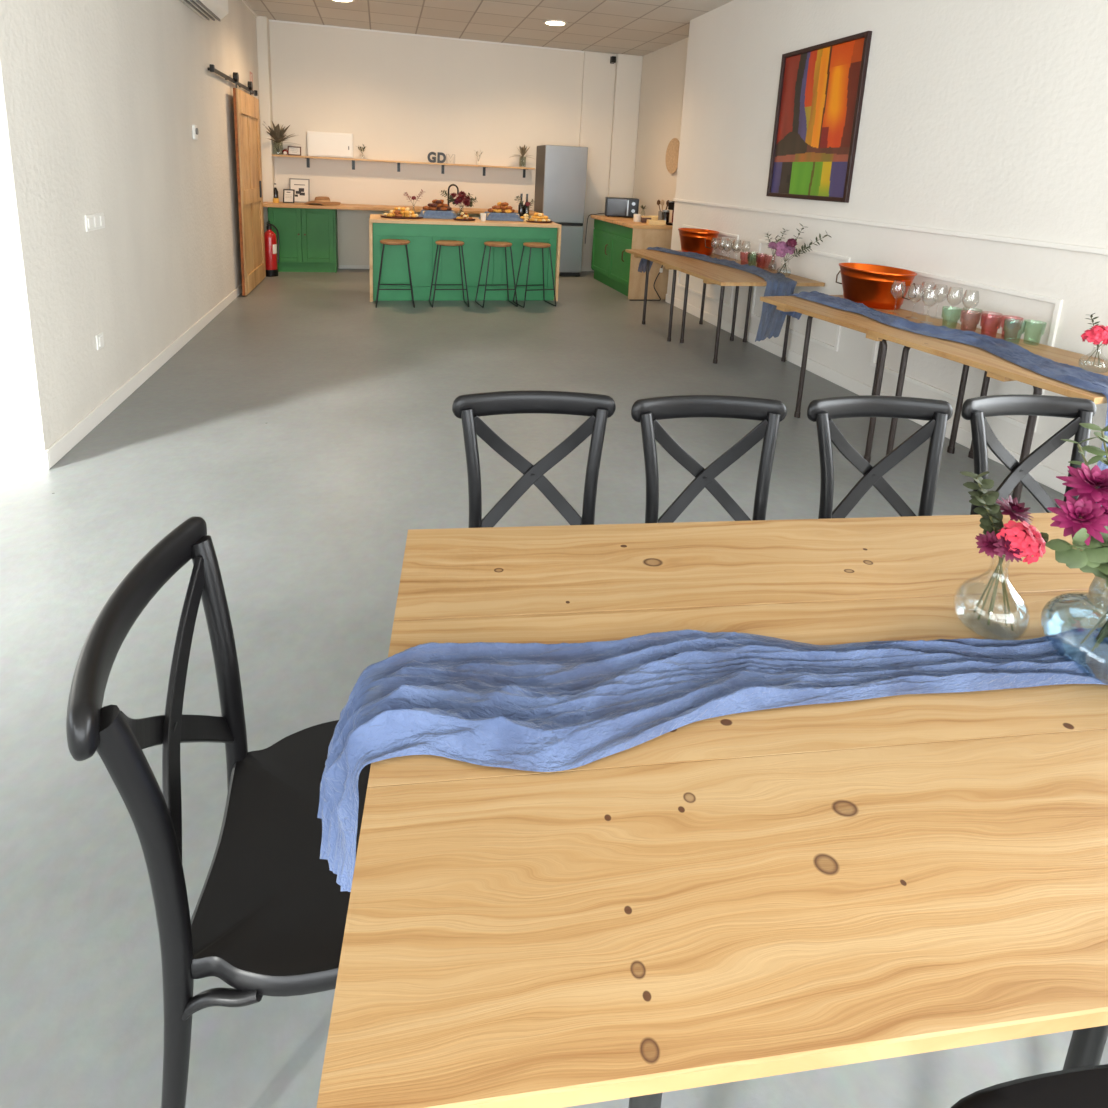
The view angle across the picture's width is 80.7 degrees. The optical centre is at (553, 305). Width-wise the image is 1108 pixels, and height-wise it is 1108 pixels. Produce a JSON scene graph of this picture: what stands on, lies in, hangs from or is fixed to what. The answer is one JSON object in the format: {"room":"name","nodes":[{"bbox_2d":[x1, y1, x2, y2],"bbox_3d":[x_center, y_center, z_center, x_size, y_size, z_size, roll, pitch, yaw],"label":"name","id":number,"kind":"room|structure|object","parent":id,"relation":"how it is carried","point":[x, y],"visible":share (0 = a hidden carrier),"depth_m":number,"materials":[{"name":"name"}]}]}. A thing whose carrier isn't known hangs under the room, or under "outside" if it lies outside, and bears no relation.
{"room":"event dining hall","nodes":[
{"label":"event dining hall","id":0,"kind":"room"},
{"bbox_2d":[0,0,263,452],"bbox_3d":[-3.237,-1.488,5.792,0.200,3.285,6.410,0,12,-15],"label":"wall","id":1,"kind":"structure","parent":0,"point":[101,101],"depth_m":3.78,"materials":[{"name":"paint"}]},
{"bbox_2d":[84,212,104,231],"bbox_3d":[-2.545,-0.466,3.604,0.016,0.090,0.260,0,12,-15],"label":"light switch","id":2,"kind":"object","parent":1,"relation":"attached to","point":[95,221],"visible":1,"depth_m":3.60,"materials":[{"name":"white plastic"}]},
{"bbox_2d":[95,332,103,349],"bbox_3d":[-2.565,0.198,3.688,0.016,0.085,0.085,0,12,-15],"label":"wall socket","id":3,"kind":"object","parent":1,"relation":"attached to","point":[99,338],"visible":1,"depth_m":3.67,"materials":[{"name":"white plastic"}]},
{"bbox_2d":[46,284,241,467],"bbox_3d":[-3.130,0.140,5.830,0.014,0.095,5.760,0,12,-15],"label":"baseboard","id":4,"kind":"structure","parent":1,"relation":"attached to","point":[63,445],"depth_m":4.04,"materials":[{"name":"white wood"}]},
{"bbox_2d":[192,125,197,139],"bbox_3d":[-3.056,-1.480,5.561,0.032,0.120,0.090,0,12,-15],"label":"thermostat","id":5,"kind":"object","parent":1,"relation":"attached to","point":[194,127],"visible":1,"depth_m":5.54,"materials":[{"name":"white plastic"}]},
{"bbox_2d":[181,0,227,21],"bbox_3d":[-2.942,-2.630,5.469,0.215,0.302,0.840,0,12,-15],"label":"air conditioner","id":6,"kind":"object","parent":1,"relation":"attached to","point":[213,10],"visible":1,"depth_m":5.56,"materials":[{"name":"white plastic"}]},
{"bbox_2d":[207,64,265,295],"bbox_3d":[-3.451,-1.341,7.252,0.128,2.370,2.240,0,12,-15],"label":"barn door","id":7,"kind":"structure","parent":1,"relation":"in","point":[246,106],"depth_m":7.41,"materials":[{"name":"brown wood"}]},
{"bbox_2d":[256,16,274,232],"bbox_3d":[-3.853,-2.126,8.772,0.130,3.285,0.200,0,12,-15],"label":"trim","id":8,"kind":"structure","parent":1,"relation":"attached to","point":[262,22],"depth_m":8.59,"materials":[{"name":"beige paint"}]},
{"bbox_2d":[266,269,277,276],"bbox_3d":[-3.708,-0.440,8.542,0.180,0.090,0.180,0,12,-15],"label":"base","id":9,"kind":"object","parent":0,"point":[269,272],"depth_m":8.47,"materials":[{"name":"black plastic"}]},
{"bbox_2d":[269,21,583,267],"bbox_3d":[-1.379,-2.177,9.626,5.750,3.285,0.200,0,12,-15],"label":"wall","id":10,"kind":"structure","parent":0,"point":[400,97],"depth_m":9.29,"materials":[{"name":"beige paint"}]},
{"bbox_2d":[307,131,352,157],"bbox_3d":[-3.089,-2.226,9.009,0.596,0.330,0.092,0,12,-15],"label":"box","id":11,"kind":"object","parent":10,"relation":"attached to","point":[321,144],"visible":0.98,"depth_m":8.97,"materials":[{"name":"white plastic"}]},
{"bbox_2d":[339,265,368,268],"bbox_3d":[-1.746,-0.571,9.765,2.800,0.050,0.012,0,12,-15],"label":"baseboard","id":12,"kind":"structure","parent":10,"relation":"attached to","point":[340,266],"depth_m":9.46,"materials":[{"name":"white"}]},
{"bbox_2d":[272,154,534,177],"bbox_3d":[-2.052,-1.978,9.280,3.610,0.152,0.200,0,12,-15],"label":"wall shelf","id":13,"kind":"object","parent":10,"relation":"attached to","point":[306,157],"visible":1,"depth_m":9.18,"materials":[{"name":"brown wood"}]},
{"bbox_2d":[264,121,297,153],"bbox_3d":[-3.616,-2.232,8.665,0.477,0.435,0.368,0,12,-15],"label":"dried plant","id":14,"kind":"object","parent":13,"relation":"on","point":[276,134],"visible":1,"depth_m":8.68,"materials":[{"name":"green plant"}]},
{"bbox_2d":[282,149,288,154],"bbox_3d":[-3.619,-2.075,8.786,0.080,0.080,0.078,0,12,-15],"label":"ornament","id":15,"kind":"object","parent":13,"relation":"on","point":[285,151],"visible":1,"depth_m":8.77,"materials":[{"name":"red"}]},
{"bbox_2d":[288,146,300,155],"bbox_3d":[-3.522,-2.104,8.851,0.170,0.121,0.032,0,12,-15],"label":"framed card","id":16,"kind":"object","parent":13,"relation":"on","point":[293,150],"visible":1,"depth_m":8.85,"materials":[{"name":"brown"}]},
{"bbox_2d":[289,147,299,154],"bbox_3d":[-3.523,-2.104,8.853,0.142,0.092,0.019,0,12,-15],"label":"print","id":17,"kind":"object","parent":16,"relation":"attached to","point":[292,150],"depth_m":8.85,"materials":[{"name":"grey paper"}]},
{"bbox_2d":[427,152,454,163],"bbox_3d":[-1.611,-2.118,9.324,0.388,0.153,0.024,0,12,-15],"label":"letter sign","id":18,"kind":"object","parent":13,"relation":"on","point":[430,153],"visible":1,"depth_m":9.30,"materials":[{"name":"black metal"}]},
{"bbox_2d":[512,145,535,165],"bbox_3d":[-0.471,-2.214,9.614,0.415,0.329,0.115,-2,13,-24],"label":"flower sprig","id":19,"kind":"object","parent":13,"relation":"on","point":[523,149],"visible":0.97,"depth_m":9.62,"materials":[{"name":"green plant"}]},
{"bbox_2d":[242,0,583,52],"bbox_3d":[-0.499,-3.116,6.267,5.350,0.020,6.210,0,12,-15],"label":"trim","id":20,"kind":"structure","parent":10,"relation":"attached to","point":[243,1],"depth_m":8.99,"materials":[{"name":"white"}]},
{"bbox_2d":[579,51,616,270],"bbox_3d":[0.611,-2.159,10.023,0.500,3.285,0.050,0,12,-15],"label":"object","id":21,"kind":"structure","parent":10,"relation":"attached to","point":[598,83],"depth_m":9.90,"materials":[{"name":"beige paint"}]},
{"bbox_2d":[610,56,615,63],"bbox_3d":[0.878,-3.659,9.690,0.070,0.100,0.098,0,12,-15],"label":"security camera","id":22,"kind":"object","parent":10,"relation":"attached to","point":[612,58],"visible":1,"depth_m":9.66,"materials":[{"name":"black plastic"}]},
{"bbox_2d":[245,0,732,55],"bbox_3d":[-1.496,-2.551,2.697,9.700,0.200,13.300,0,12,-15],"label":"ceiling","id":23,"kind":"structure","parent":0,"point":[629,27],"depth_m":7.88,"materials":[{"name":"tile"}]},
{"bbox_2d":[333,0,354,2],"bbox_3d":[-2.366,-3.413,7.247,0.300,0.012,0.300,0,12,-15],"label":"recessed light","id":24,"kind":"object","parent":23,"relation":"in","point":[345,1],"visible":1,"depth_m":7.32,"materials":[{"name":"white plastic"}]},
{"bbox_2d":[543,20,567,25],"bbox_3d":[0.015,-3.429,7.904,0.300,0.012,0.300,0,12,-15],"label":"recessed light","id":25,"kind":"object","parent":23,"relation":"in","point":[547,22],"visible":1,"depth_m":7.88,"materials":[{"name":"white plastic"}]},
{"bbox_2d":[0,268,1107,1107],"bbox_3d":[-1.665,0.860,3.393,9.700,0.200,13.300,0,12,-15],"label":"floor","id":26,"kind":"structure","parent":0,"point":[310,425],"depth_m":2.60,"materials":[{"name":"paint"}]},
{"bbox_2d":[66,517,370,1107],"bbox_3d":[-0.370,0.841,1.059,0.569,0.899,0.458,0,12,-13],"label":"chair","id":27,"kind":"object","parent":26,"relation":"on","point":[269,917],"visible":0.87,"depth_m":0.93,"materials":[{"name":"black plastic"}]},
{"bbox_2d":[264,221,278,276],"bbox_3d":[-3.686,-0.745,8.485,0.184,0.712,0.195,12,15,38],"label":"fire extinguisher","id":28,"kind":"object","parent":26,"relation":"on","point":[271,242],"visible":0.91,"depth_m":8.44,"materials":[{"name":"red metal"}]},
{"bbox_2d":[268,207,337,272],"bbox_3d":[-3.455,-0.930,9.018,0.856,0.885,0.404,0,12,-15],"label":"base cabinet","id":29,"kind":"object","parent":26,"relation":"on","point":[308,238],"visible":0.78,"depth_m":8.86,"materials":[{"name":"green paint"}]},
{"bbox_2d":[263,202,537,215],"bbox_3d":[-2.078,-1.369,9.170,3.740,0.040,0.635,0,12,-15],"label":"countertop","id":30,"kind":"structure","parent":29,"relation":"on","point":[265,204],"depth_m":8.80,"materials":[{"name":"brown wood"}]},
{"bbox_2d":[273,183,277,197],"bbox_3d":[-3.790,-1.541,8.873,0.072,0.250,0.071,0,12,-15],"label":"wine bottle","id":31,"kind":"object","parent":30,"relation":"on","point":[275,191],"visible":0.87,"depth_m":8.85,"materials":[{"name":"black glass"}]},
{"bbox_2d":[273,198,278,202],"bbox_3d":[-3.730,-1.416,8.747,0.076,0.060,0.075,0,12,-15],"label":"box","id":32,"kind":"object","parent":30,"relation":"on","point":[275,200],"visible":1,"depth_m":8.72,"materials":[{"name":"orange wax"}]},
{"bbox_2d":[283,189,294,202],"bbox_3d":[-3.587,-1.485,8.823,0.145,0.184,0.058,2,12,-6],"label":"picture frame","id":33,"kind":"object","parent":30,"relation":"on","point":[288,194],"visible":0.99,"depth_m":8.82,"materials":[{"name":"white paper"}]},
{"bbox_2d":[284,190,292,201],"bbox_3d":[-3.587,-1.485,8.825,0.117,0.155,0.042,2,12,-6],"label":"print","id":34,"kind":"object","parent":33,"relation":"attached to","point":[288,194],"depth_m":8.82,"materials":[{"name":"grey paper"}]},
{"bbox_2d":[289,178,309,202],"bbox_3d":[-3.516,-1.593,9.011,0.260,0.327,0.083,0,12,-15],"label":"framed print","id":35,"kind":"object","parent":30,"relation":"on","point":[301,187],"visible":0.74,"depth_m":9.01,"materials":[{"name":"grey paper"}]},
{"bbox_2d":[304,196,340,205],"bbox_3d":[-3.140,-1.431,8.847,0.471,0.104,0.472,0,12,-15],"label":"sun hat","id":36,"kind":"object","parent":30,"relation":"on","point":[322,200],"visible":1,"depth_m":8.76,"materials":[{"name":"beige wicker"}]},
{"bbox_2d":[447,184,458,206],"bbox_3d":[-1.454,-1.586,9.415,0.191,0.348,0.091,6,12,17],"label":"tap","id":37,"kind":"object","parent":30,"relation":"on","point":[456,186],"visible":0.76,"depth_m":9.37,"materials":[{"name":"black metal"}]},
{"bbox_2d":[376,239,414,307],"bbox_3d":[-1.724,-0.357,7.076,0.411,0.706,0.345,0,12,-15],"label":"bar stool","id":38,"kind":"object","parent":26,"relation":"on","point":[384,242],"visible":1,"depth_m":6.97,"materials":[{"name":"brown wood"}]},
{"bbox_2d":[429,240,468,307],"bbox_3d":[-1.160,-0.360,7.230,0.411,0.706,0.345,-1,12,-17],"label":"bar stool","id":39,"kind":"object","parent":26,"relation":"on","point":[440,242],"visible":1,"depth_m":7.16,"materials":[{"name":"black metal"}]},
{"bbox_2d":[369,214,561,301],"bbox_3d":[-1.075,-0.577,7.797,2.165,0.912,0.770,0,12,-15],"label":"kitchen island","id":40,"kind":"object","parent":26,"relation":"on","point":[422,234],"visible":0.84,"depth_m":7.48,"materials":[{"name":"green wood"}]},
{"bbox_2d":[369,214,561,227],"bbox_3d":[-1.054,-1.005,7.710,2.165,0.037,0.770,0,12,-15],"label":"island countertop","id":41,"kind":"structure","parent":40,"relation":"on","point":[374,218],"depth_m":7.39,"materials":[{"name":"brown wood"}]},
{"bbox_2d":[380,215,422,218],"bbox_3d":[-1.734,-1.014,7.438,0.480,0.022,0.288,0,12,-15],"label":"platter","id":42,"kind":"object","parent":41,"relation":"on","point":[419,217],"visible":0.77,"depth_m":7.32,"materials":[{"name":"red"}]},
{"bbox_2d":[418,209,457,218],"bbox_3d":[-1.368,-1.085,7.708,0.529,0.091,0.384,0,12,-15],"label":"stand","id":43,"kind":"object","parent":41,"relation":"on","point":[437,214],"visible":0.81,"depth_m":7.58,"materials":[{"name":"blue fabric"}]},
{"bbox_2d":[453,218,474,220],"bbox_3d":[-1.038,-1.000,7.541,0.260,0.022,0.182,0,12,-15],"label":"plate","id":44,"kind":"object","parent":41,"relation":"on","point":[453,218],"visible":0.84,"depth_m":7.47,"materials":[{"name":"red wood"}]},
{"bbox_2d":[480,213,485,220],"bbox_3d":[-0.823,-1.034,7.590,0.072,0.090,0.071,0,12,-15],"label":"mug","id":45,"kind":"object","parent":41,"relation":"on","point":[482,215],"visible":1,"depth_m":7.56,"materials":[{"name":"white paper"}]},
{"bbox_2d":[479,211,523,220],"bbox_3d":[-0.628,-1.084,7.882,0.550,0.091,0.384,0,12,-15],"label":"stand","id":46,"kind":"object","parent":41,"relation":"on","point":[494,216],"visible":0.76,"depth_m":7.76,"materials":[{"name":"blue fabric"}]},
{"bbox_2d":[518,194,523,216],"bbox_3d":[-0.407,-1.228,8.070,0.070,0.320,0.069,0,12,-15],"label":"wine bottle","id":47,"kind":"object","parent":41,"relation":"on","point":[520,208],"visible":0.7,"depth_m":8.05,"materials":[{"name":"black glass"}]},
{"bbox_2d":[524,194,528,219],"bbox_3d":[-0.340,-1.229,8.088,0.070,0.320,0.069,0,12,-15],"label":"wine bottle","id":48,"kind":"object","parent":41,"relation":"on","point":[525,206],"visible":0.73,"depth_m":8.06,"materials":[{"name":"black glass"}]},
{"bbox_2d":[526,220,552,222],"bbox_3d":[-0.177,-1.011,7.808,0.330,0.022,0.231,0,12,-15],"label":"plate","id":49,"kind":"object","parent":41,"relation":"on","point":[526,220],"visible":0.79,"depth_m":7.71,"materials":[{"name":"red wood"}]},
{"bbox_3d":[-1.643,-1.116,7.641,0.068,0.150,0.068,0,12,-15],"label":"bottle vase","id":50,"kind":"object","parent":40,"relation":"on","visible":0},
{"bbox_2d":[404,189,423,210],"bbox_3d":[-1.630,-1.213,7.618,0.259,0.307,0.074,1,12,-9],"label":"flower sprig","id":51,"kind":"object","parent":50,"relation":"in","point":[408,196],"visible":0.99,"depth_m":7.60,"materials":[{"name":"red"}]},
{"bbox_3d":[-0.329,-1.111,7.989,0.070,0.130,0.070,0,12,-15],"label":"bottle vase","id":52,"kind":"object","parent":40,"relation":"on","visible":0},
{"bbox_2d":[514,196,535,213],"bbox_3d":[-0.355,-1.203,7.955,0.278,0.278,0.089,0,12,-15],"label":"flower sprig","id":53,"kind":"object","parent":52,"relation":"in","point":[517,197],"visible":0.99,"depth_m":7.94,"materials":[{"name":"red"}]},
{"bbox_3d":[-1.120,-1.140,7.890,0.110,0.150,0.110,0,12,-15],"label":"glass vase","id":54,"kind":"object","parent":40,"relation":"on","visible":0},
{"bbox_2d":[441,190,477,214],"bbox_3d":[-1.143,-1.233,7.839,0.474,0.308,0.163,0,12,-15],"label":"flower bouquet","id":55,"kind":"object","parent":54,"relation":"in","point":[462,198],"visible":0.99,"depth_m":7.81,"materials":[{"name":"red plant"}]},
{"bbox_2d":[475,241,517,307],"bbox_3d":[-0.641,-0.361,7.361,0.411,0.706,0.345,-2,12,-21],"label":"bar stool","id":56,"kind":"object","parent":26,"relation":"on","point":[490,244],"visible":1,"depth_m":7.30,"materials":[{"name":"black metal"}]},
{"bbox_2d":[452,390,615,527],"bbox_3d":[-0.040,0.733,1.667,0.458,0.899,0.569,1,12,-8],"label":"chair","id":57,"kind":"object","parent":26,"relation":"on","point":[468,408],"visible":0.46,"depth_m":1.81,"materials":[{"name":"black plastic"}]},
{"bbox_2d":[513,242,555,307],"bbox_3d":[-0.210,-0.361,7.470,0.411,0.706,0.345,-3,13,-25],"label":"bar stool","id":58,"kind":"object","parent":26,"relation":"on","point":[527,244],"visible":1,"depth_m":7.42,"materials":[{"name":"black metal"}]},
{"bbox_2d":[534,145,587,275],"bbox_3d":[0.070,-1.411,9.731,0.620,1.885,0.600,0,12,-15],"label":"refrigerator","id":59,"kind":"object","parent":26,"relation":"on","point":[561,171],"visible":0.66,"depth_m":9.41,"materials":[{"name":"grey metal"}]},
{"bbox_2d":[591,219,671,298],"bbox_3d":[1.132,-0.682,8.916,0.846,0.887,1.612,0,12,-15],"label":"base cabinet","id":60,"kind":"object","parent":26,"relation":"on","point":[616,268],"visible":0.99,"depth_m":8.26,"materials":[{"name":"green paint"}]},
{"bbox_2d":[591,215,672,229],"bbox_3d":[1.159,-1.134,8.810,0.855,0.040,1.680,0,12,-15],"label":"countertop","id":61,"kind":"structure","parent":60,"relation":"on","point":[623,221],"depth_m":8.35,"materials":[{"name":"brown wood"}]},
{"bbox_2d":[605,197,638,216],"bbox_3d":[0.970,-1.415,9.368,0.460,0.270,0.355,3,12,1],"label":"microwave","id":62,"kind":"object","parent":61,"relation":"on","point":[614,206],"visible":0.9,"depth_m":9.22,"materials":[{"name":"black plastic"}]},
{"bbox_2d":[585,213,604,243],"bbox_3d":[0.626,-1.141,9.597,0.316,0.465,0.061,2,12,-3],"label":"power cord","id":63,"kind":"object","parent":62,"relation":"attached to","point":[599,213],"visible":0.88,"depth_m":9.57,"materials":[{"name":"black plastic"}]},
{"bbox_2d":[633,214,640,221],"bbox_3d":[1.092,-1.147,8.510,0.113,0.100,0.096,7,12,20],"label":"mug","id":64,"kind":"object","parent":61,"relation":"on","point":[637,217],"visible":0.86,"depth_m":8.47,"materials":[{"name":"beige ceramic"}]},
{"bbox_2d":[641,216,651,222],"bbox_3d":[1.194,-1.123,8.452,0.126,0.085,0.096,2,12,-4],"label":"box","id":65,"kind":"object","parent":61,"relation":"on","point":[643,218],"visible":0.88,"depth_m":8.40,"materials":[{"name":"brown wood"}]},
{"bbox_2d":[646,219,665,224],"bbox_3d":[1.275,-1.043,8.142,0.220,0.060,0.100,1,12,-9],"label":"wooden crate","id":66,"kind":"object","parent":61,"relation":"on","point":[649,222],"visible":1,"depth_m":8.09,"materials":[{"name":"beige wood"}]},
{"bbox_2d":[658,211,661,219],"bbox_3d":[1.424,-1.166,8.556,0.120,0.150,0.120,0,12,-15],"label":"jar","id":67,"kind":"object","parent":61,"relation":"on","point":[659,212],"depth_m":8.51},
{"bbox_2d":[657,200,668,219],"bbox_3d":[1.428,-1.241,8.547,0.178,0.301,0.145,0,12,-15],"label":"jar","id":68,"kind":"object","parent":61,"relation":"on","point":[661,202],"visible":0.48,"depth_m":8.51,"materials":[{"name":"grey"}]},
{"bbox_2d":[661,210,669,222],"bbox_3d":[1.431,-1.144,8.373,0.100,0.180,0.098,0,12,-15],"label":"glass jar","id":69,"kind":"object","parent":61,"relation":"on","point":[665,213],"visible":0.73,"depth_m":8.33,"materials":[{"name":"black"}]},
{"bbox_2d":[666,201,674,225],"bbox_3d":[1.544,-1.171,8.223,0.320,0.305,0.140,-8,16,-43],"label":"coffee machine","id":70,"kind":"object","parent":61,"relation":"on","point":[671,203],"visible":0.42,"depth_m":8.14,"materials":[{"name":"black plastic"}]},
{"bbox_2d":[629,265,662,300],"bbox_3d":[1.176,-0.368,8.070,0.466,0.627,0.027,0,12,-15],"label":"cable","id":71,"kind":"object","parent":26,"relation":"on","point":[661,268],"visible":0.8,"depth_m":8.10,"materials":[{"name":"black plastic"}]},
{"bbox_2d":[631,395,786,522],"bbox_3d":[0.443,0.750,1.701,0.458,0.899,0.569,1,12,-7],"label":"chair","id":72,"kind":"object","parent":26,"relation":"on","point":[647,411],"visible":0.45,"depth_m":1.85,"materials":[{"name":"black plastic"}]},
{"bbox_2d":[317,513,1107,1107],"bbox_3d":[0.896,0.953,1.185,2.350,0.750,0.885,1,12,-8],"label":"dining table","id":73,"kind":"object","parent":26,"relation":"on","point":[791,889],"visible":0.91,"depth_m":0.74,"materials":[{"name":"brown wood"}]},
{"bbox_2d":[317,627,1107,891],"bbox_3d":[0.599,0.651,1.049,1.889,0.240,0.233,1,12,-9],"label":"table runner","id":74,"kind":"object","parent":73,"relation":"on","point":[538,707],"visible":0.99,"depth_m":0.96,"materials":[{"name":"blue fabric"}]},
{"bbox_3d":[0.920,0.508,1.058,0.198,0.165,0.198,0,12,-15],"label":"glass vase","id":75,"kind":"object","parent":74,"relation":"on","visible":0},
{"bbox_2d":[1045,423,1107,651],"bbox_3d":[0.899,0.385,1.013,0.290,0.380,0.197,5,12,11],"label":"flower bouquet","id":76,"kind":"object","parent":75,"relation":"in","point":[1085,518],"visible":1,"depth_m":1.00,"materials":[{"name":"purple plant"}]},
{"bbox_3d":[0.769,0.495,1.138,0.112,0.152,0.112,0,12,-15],"label":"glass vase","id":77,"kind":"object","parent":73,"relation":"on","visible":0},
{"bbox_2d":[960,471,1048,630],"bbox_3d":[0.771,0.421,1.119,0.139,0.261,0.110,6,12,14],"label":"posy","id":78,"kind":"object","parent":77,"relation":"in","point":[1011,540],"visible":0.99,"depth_m":1.12,"materials":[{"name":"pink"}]},
{"bbox_2d":[625,249,824,363],"bbox_3d":[1.435,-0.024,6.107,0.915,0.750,2.050,0,12,-15],"label":"serving table","id":79,"kind":"object","parent":26,"relation":"on","point":[711,273],"visible":0.7,"depth_m":5.88,"materials":[{"name":"brown wood"}]},
{"bbox_2d":[678,228,718,255],"bbox_3d":[1.495,-0.669,6.802,0.390,0.240,0.572,0,12,-13],"label":"tub","id":80,"kind":"object","parent":79,"relation":"on","point":[700,241],"visible":0.98,"depth_m":6.63,"materials":[{"name":"brown metal"}]},
{"bbox_2d":[638,247,796,341],"bbox_3d":[1.458,-0.194,6.090,0.462,0.508,2.226,-1,12,-18],"label":"table runner","id":81,"kind":"object","parent":79,"relation":"on","point":[772,320],"visible":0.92,"depth_m":5.09,"materials":[{"name":"fabric"}]},
{"bbox_3d":[1.926,-0.388,5.740,0.072,0.155,0.072,0,12,-15],"label":"bottle vase","id":82,"kind":"object","parent":79,"relation":"on","visible":0},
{"bbox_2d":[764,228,788,267],"bbox_3d":[1.927,-0.508,5.710,0.216,0.358,0.087,8,12,22],"label":"posy","id":83,"kind":"object","parent":82,"relation":"in","point":[772,244],"visible":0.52,"depth_m":5.71,"materials":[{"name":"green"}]},
{"bbox_3d":[1.916,-0.322,5.424,0.116,0.150,0.116,0,12,-15],"label":"glass vase","id":84,"kind":"object","parent":79,"relation":"on","visible":0},
{"bbox_2d":[775,224,831,273],"bbox_3d":[1.995,-0.458,5.309,0.161,0.428,0.534,-8,16,-42],"label":"flower bouquet","id":85,"kind":"object","parent":84,"relation":"in","point":[783,248],"visible":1,"depth_m":5.36,"materials":[{"name":"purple plant"}]},
{"bbox_2d":[807,395,952,518],"bbox_3d":[0.962,0.762,1.773,0.458,0.899,0.569,1,12,-7],"label":"chair","id":86,"kind":"object","parent":26,"relation":"on","point":[822,411],"visible":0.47,"depth_m":1.92,"materials":[{"name":"black metal"}]},
{"bbox_2d":[760,295,1107,511],"bbox_3d":[2.085,0.504,3.675,0.766,0.750,2.058,-1,12,-20],"label":"serving table","id":87,"kind":"object","parent":26,"relation":"on","point":[996,367],"visible":0.57,"depth_m":3.49,"materials":[{"name":"brown wood"}]},
{"bbox_2d":[836,263,916,309],"bbox_3d":[2.112,-0.130,4.308,0.390,0.240,0.572,-2,12,-22],"label":"tub","id":88,"kind":"object","parent":87,"relation":"on","point":[871,285],"visible":0.97,"depth_m":4.16,"materials":[{"name":"brown metal"}]},
{"bbox_2d":[779,291,1107,470],"bbox_3d":[2.018,0.331,3.624,0.380,0.502,2.229,0,12,-15],"label":"table runner","id":89,"kind":"object","parent":87,"relation":"on","point":[1079,377],"visible":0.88,"depth_m":3.24,"materials":[{"name":"blue fabric"}]},
{"bbox_3d":[2.415,0.229,2.907,0.116,0.125,0.116,0,12,-15],"label":"vase","id":90,"kind":"object","parent":87,"relation":"on","visible":0},
{"bbox_2d":[1081,313,1107,367],"bbox_3d":[2.428,0.157,2.886,0.163,0.234,0.094,14,16,43],"label":"posy","id":91,"kind":"object","parent":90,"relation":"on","point":[1099,333],"visible":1,"depth_m":2.88,"materials":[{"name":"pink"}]},
{"bbox_2d":[961,394,1096,514],"bbox_3d":[1.456,0.770,1.854,0.458,0.899,0.569,1,12,-8],"label":"chair","id":92,"kind":"object","parent":26,"relation":"on","point":[976,410],"visible":0.41,"depth_m":2.01,"materials":[{"name":"black metal"}]},
{"bbox_2d":[951,1064,1107,1107],"bbox_3d":[0.666,1.000,0.531,0.458,0.899,0.569,1,12,-8],"label":"chair","id":93,"kind":"object","parent":26,"relation":"on","point":[1082,1087],"visible":1,"depth_m":0.78,"materials":[{"name":"black metal"}]},
{"bbox_2d":[607,54,642,197],"bbox_3d":[1.052,-2.156,10.114,0.400,3.285,0.100,0,12,-15],"label":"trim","id":94,"kind":"structure","parent":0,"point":[628,72],"depth_m":9.94,"materials":[{"name":"beige paint"}]},
{"bbox_2d":[633,37,688,221],"bbox_3d":[1.636,-1.915,9.078,0.200,3.285,2.450,0,12,-15],"label":"wall","id":95,"kind":"structure","parent":0,"point":[663,69],"depth_m":9.28,"materials":[{"name":"beige paint"}]},
{"bbox_2d":[666,138,679,173],"bbox_3d":[1.605,-2.006,8.728,0.036,0.470,0.470,0,12,-15],"label":"wall decoration","id":96,"kind":"object","parent":95,"relation":"attached to","point":[672,153],"visible":0.94,"depth_m":8.76,"materials":[{"name":"wicker"}]},
{"bbox_2d":[667,0,1107,475],"bbox_3d":[2.508,-1.047,5.032,0.580,3.285,6.000,0,12,-15],"label":"wall","id":97,"kind":"structure","parent":0,"point":[986,117],"depth_m":4.15,"materials":[{"name":"white paint"}]},
{"bbox_2d":[677,224,738,307],"bbox_3d":[1.651,-0.469,7.124,0.016,0.735,1.250,0,12,-15],"label":"trim","id":98,"kind":"structure","parent":97,"relation":"attached to","point":[729,305],"depth_m":6.78,"materials":[{"name":"white"}]},
{"bbox_2d":[750,240,850,350],"bbox_3d":[2.058,-0.134,5.582,0.016,0.735,1.250,0,12,-15],"label":"trim","id":99,"kind":"structure","parent":97,"relation":"attached to","point":[848,259],"depth_m":5.33,"materials":[{"name":"white wood"}]},
{"bbox_2d":[766,31,871,202],"bbox_3d":[2.113,-1.490,5.318,0.035,1.224,1.070,0,12,-15],"label":"framed painting","id":100,"kind":"object","parent":97,"relation":"attached to","point":[821,88],"visible":1,"depth_m":5.24,"materials":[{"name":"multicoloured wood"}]},
{"bbox_2d":[665,294,1066,493],"bbox_3d":[2.137,0.508,5.298,0.014,0.100,5.950,0,12,-15],"label":"baseboard","id":101,"kind":"structure","parent":97,"relation":"attached to","point":[1041,473],"depth_m":5.02,"materials":[{"name":"white wood"}]},
{"bbox_2d":[673,198,1107,254],"bbox_3d":[2.196,-0.668,5.038,0.022,0.030,5.992,0,12,-15],"label":"trim","id":102,"kind":"structure","parent":97,"relation":"attached to","point":[1094,250],"depth_m":4.13,"materials":[{"name":"white wood"}]},
{"bbox_2d":[870,265,1062,432],"bbox_3d":[2.463,0.199,4.049,0.016,0.735,1.250,0,12,-15],"label":"trim","id":103,"kind":"structure","parent":97,"relation":"attached to","point":[1058,303],"depth_m":3.75,"materials":[{"name":"white wood"}]},
{"bbox_3d":[-4.322,-0.843,2.364,3.650,3.285,0.200,0,12,-15],"label":"wall","id":104,"kind":"structure","parent":0,"visible":0},
{"bbox_2d":[0,451,49,472],"bbox_3d":[-4.270,0.740,2.608,3.864,0.095,0.014,0,12,-15],"label":"baseboard","id":105,"kind":"structure","parent":104,"relation":"attached to","point":[31,460],"depth_m":3.07,"materials":[{"name":"white"}]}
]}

